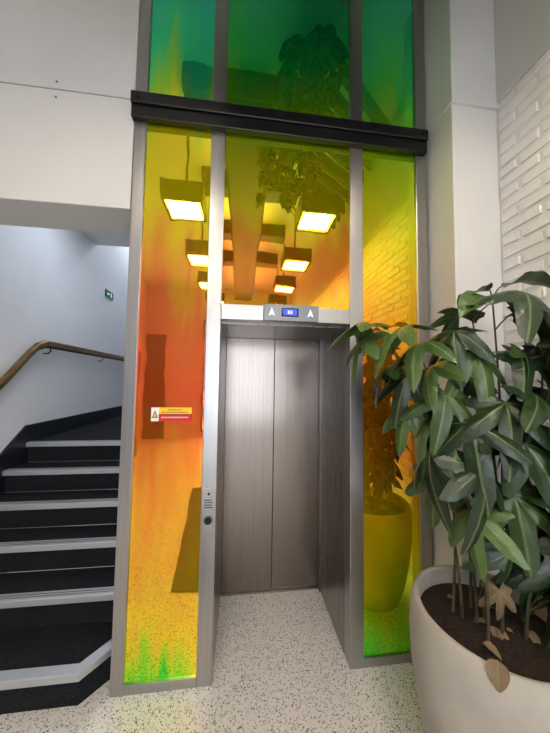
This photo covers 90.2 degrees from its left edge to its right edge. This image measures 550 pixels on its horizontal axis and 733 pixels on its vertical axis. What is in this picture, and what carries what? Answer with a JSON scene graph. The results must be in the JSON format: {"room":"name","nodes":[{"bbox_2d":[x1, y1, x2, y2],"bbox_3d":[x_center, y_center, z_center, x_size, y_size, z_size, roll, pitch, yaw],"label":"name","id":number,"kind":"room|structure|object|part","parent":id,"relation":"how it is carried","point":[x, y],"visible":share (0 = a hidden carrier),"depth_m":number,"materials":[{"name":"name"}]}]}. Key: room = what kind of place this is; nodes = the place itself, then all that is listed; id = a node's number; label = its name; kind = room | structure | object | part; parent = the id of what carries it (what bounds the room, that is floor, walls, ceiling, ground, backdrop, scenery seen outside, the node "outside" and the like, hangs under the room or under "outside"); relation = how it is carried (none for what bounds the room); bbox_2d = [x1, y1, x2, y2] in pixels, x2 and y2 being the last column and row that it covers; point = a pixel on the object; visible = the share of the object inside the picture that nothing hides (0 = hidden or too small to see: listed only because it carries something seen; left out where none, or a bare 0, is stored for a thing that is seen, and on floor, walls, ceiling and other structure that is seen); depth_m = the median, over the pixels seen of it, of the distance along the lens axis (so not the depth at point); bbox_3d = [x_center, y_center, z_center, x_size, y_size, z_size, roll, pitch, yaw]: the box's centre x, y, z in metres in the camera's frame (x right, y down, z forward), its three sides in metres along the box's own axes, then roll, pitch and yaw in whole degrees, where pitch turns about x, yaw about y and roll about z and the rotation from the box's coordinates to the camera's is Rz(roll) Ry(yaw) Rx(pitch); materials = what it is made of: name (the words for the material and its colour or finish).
{"room":"elevator lobby","nodes":[
{"label":"elevator lobby","id":0,"kind":"room"},
{"bbox_2d":[0,225,128,572],"bbox_3d":[-2.440,-0.495,4.079,0.100,4.600,4.910,1,-3,-7],"label":"wall","id":1,"kind":"structure","parent":0,"point":[54,282],"depth_m":2.82,"materials":[{"name":"white paint"}]},
{"bbox_2d":[0,341,123,389],"bbox_3d":[-2.298,0.414,3.524,0.086,1.220,4.750,1,-3,-7],"label":"handrail","id":2,"kind":"object","parent":1,"relation":"attached to","point":[37,346],"visible":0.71,"depth_m":2.54,"materials":[{"name":"brown wood"}]},
{"bbox_3d":[-2.281,0.437,3.525,0.024,1.174,4.750,1,-3,-7],"label":"rail","id":3,"kind":"part","parent":2,"relation":"part of","materials":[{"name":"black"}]},
{"bbox_2d":[0,83,134,233],"bbox_3d":[-1.444,-1.207,1.615,1.252,0.644,0.290,1,-3,-7],"label":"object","id":4,"kind":"structure","parent":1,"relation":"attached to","point":[66,160],"depth_m":1.51,"materials":[{"name":"paint"}]},
{"bbox_2d":[0,82,129,99],"bbox_3d":[-1.439,-1.530,1.631,1.252,0.030,0.274,1,-3,-7],"label":"joint","id":5,"kind":"object","parent":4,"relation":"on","point":[0,82],"visible":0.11,"depth_m":1.52,"materials":[{"name":"grey"}]},
{"bbox_2d":[105,289,112,300],"bbox_3d":[-2.347,-1.016,3.881,0.014,0.100,0.220,1,-3,-7],"label":"exit sign","id":6,"kind":"object","parent":1,"relation":"attached to","point":[108,294],"visible":1,"depth_m":3.86,"materials":[{"name":"green plastic"}]},
{"bbox_2d":[0,0,139,98],"bbox_3d":[-1.431,-2.075,1.663,1.252,1.078,0.290,1,-3,-7],"label":"wall","id":7,"kind":"structure","parent":0,"point":[86,46],"depth_m":1.54,"materials":[{"name":"paint"}]},
{"bbox_2d":[81,231,129,246],"bbox_3d":[-1.565,-1.675,2.684,1.250,0.170,1.810,1,-3,-7],"label":"ceiling","id":8,"kind":"structure","parent":0,"point":[98,238],"depth_m":3.34,"materials":[{"name":"paint"}]},
{"bbox_2d":[0,589,424,732],"bbox_3d":[-0.374,1.585,-1.512,4.560,0.100,7.320,1,-3,-7],"label":"floor","id":9,"kind":"structure","parent":0,"point":[281,665],"depth_m":1.42,"materials":[{"name":"stone"}]},
{"bbox_2d":[0,406,121,714],"bbox_3d":[-1.766,1.205,3.848,1.247,1.200,5.135,1,-3,-7],"label":"staircase","id":10,"kind":"structure","parent":9,"relation":"on","point":[41,668],"depth_m":1.81,"materials":[{"name":"carpet"}]},
{"bbox_2d":[109,0,432,697],"bbox_3d":[0.034,-0.426,1.928,1.801,4.300,0.744,1,-3,-7],"label":"elevator","id":11,"kind":"object","parent":9,"relation":"on","point":[279,198],"visible":0.94,"depth_m":1.64,"materials":[{"name":"glass"}]},
{"bbox_3d":[-0.785,-0.458,1.556,0.066,4.300,0.090,1,-3,-7],"label":"post","id":12,"kind":"part","parent":11,"relation":"part of","materials":[{"name":"metal"}]},
{"bbox_3d":[-0.603,1.668,1.458,0.363,0.050,0.068,1,-3,-7],"label":"sill","id":13,"kind":"part","parent":11,"relation":"part of","materials":[{"name":"metal"}]},
{"bbox_3d":[-0.568,-0.480,1.550,0.363,4.250,0.001,1,-3,-7],"label":"glass","id":14,"kind":"part","parent":11,"relation":"part of","materials":[{"name":"glass"}]},
{"bbox_2d":[151,407,191,420],"bbox_3d":[-0.569,0.263,1.506,0.215,0.075,0.002,1,-3,-7],"label":"warning sticker","id":15,"kind":"object","parent":11,"relation":"attached to","point":[157,413],"visible":1,"depth_m":1.51,"materials":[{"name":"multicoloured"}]},
{"bbox_3d":[-0.364,0.782,1.495,0.060,0.230,0.004,1,-3,-7],"label":"call plate","id":16,"kind":"part","parent":11,"relation":"part of","materials":[{"name":"silver metal"}]},
{"bbox_3d":[-0.351,-0.449,1.609,0.083,4.300,0.090,1,-3,-7],"label":"post","id":17,"kind":"part","parent":11,"relation":"part of","materials":[{"name":"metal"}]},
{"bbox_3d":[-0.208,0.750,2.159,0.385,1.954,0.026,1,-3,-7],"label":"door","id":18,"kind":"part","parent":11,"relation":"part of","materials":[{"name":"metal"}]},
{"bbox_3d":[0.088,-1.470,1.683,0.765,2.240,0.001,1,-3,-7],"label":"glass","id":19,"kind":"part","parent":11,"relation":"part of","materials":[{"name":"glass"}]},
{"bbox_3d":[0.172,0.759,2.213,0.378,1.954,0.030,1,-3,-7],"label":"door","id":20,"kind":"part","parent":11,"relation":"part of","materials":[{"name":"metal"}]},
{"bbox_3d":[0.491,-0.431,1.711,0.085,4.300,0.090,1,-3,-7],"label":"post","id":21,"kind":"part","parent":11,"relation":"part of","materials":[{"name":"metal"}]},
{"bbox_3d":[0.680,1.695,1.614,0.357,0.050,0.068,1,-3,-7],"label":"sill","id":22,"kind":"part","parent":11,"relation":"part of","materials":[{"name":"metal"}]},
{"bbox_3d":[0.714,-0.453,1.706,0.357,4.250,0.001,1,-3,-7],"label":"glass","id":23,"kind":"part","parent":11,"relation":"part of","materials":[{"name":"glass"}]},
{"bbox_3d":[0.924,-0.422,1.764,0.074,4.300,0.090,1,-3,-7],"label":"post","id":24,"kind":"part","parent":11,"relation":"part of","materials":[{"name":"metal"}]},
{"bbox_2d":[321,271,549,732],"bbox_3d":[0.786,0.644,1.195,1.066,2.107,0.635,-1,-3,24],"label":"potted plant","id":25,"kind":"object","parent":9,"relation":"on","point":[480,639],"visible":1,"depth_m":1.05,"materials":[{"name":"green plant"}]},
{"bbox_3d":[0.876,1.344,1.095,0.606,0.700,0.606,1,-3,-7],"label":"pot","id":26,"kind":"part","parent":25,"relation":"part of","materials":[{"name":"ceramic"}]},
{"bbox_2d":[426,104,505,574],"bbox_3d":[1.272,0.110,1.683,0.585,3.240,0.300,1,-3,-7],"label":"column","id":27,"kind":"structure","parent":9,"relation":"on","point":[464,227],"depth_m":1.58,"materials":[{"name":"paint"}]},
{"bbox_2d":[423,0,498,134],"bbox_3d":[1.298,-2.037,1.791,0.597,1.060,0.315,1,-3,-7],"label":"wall","id":28,"kind":"structure","parent":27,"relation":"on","point":[459,43],"depth_m":1.61,"materials":[{"name":"paint"}]},
{"bbox_2d":[493,0,549,512],"bbox_3d":[1.825,-0.592,-1.612,0.310,4.300,6.439,1,-3,-7],"label":"brick wall","id":29,"kind":"structure","parent":0,"point":[521,27],"depth_m":1.45,"materials":[{"name":"brick"}]}
]}

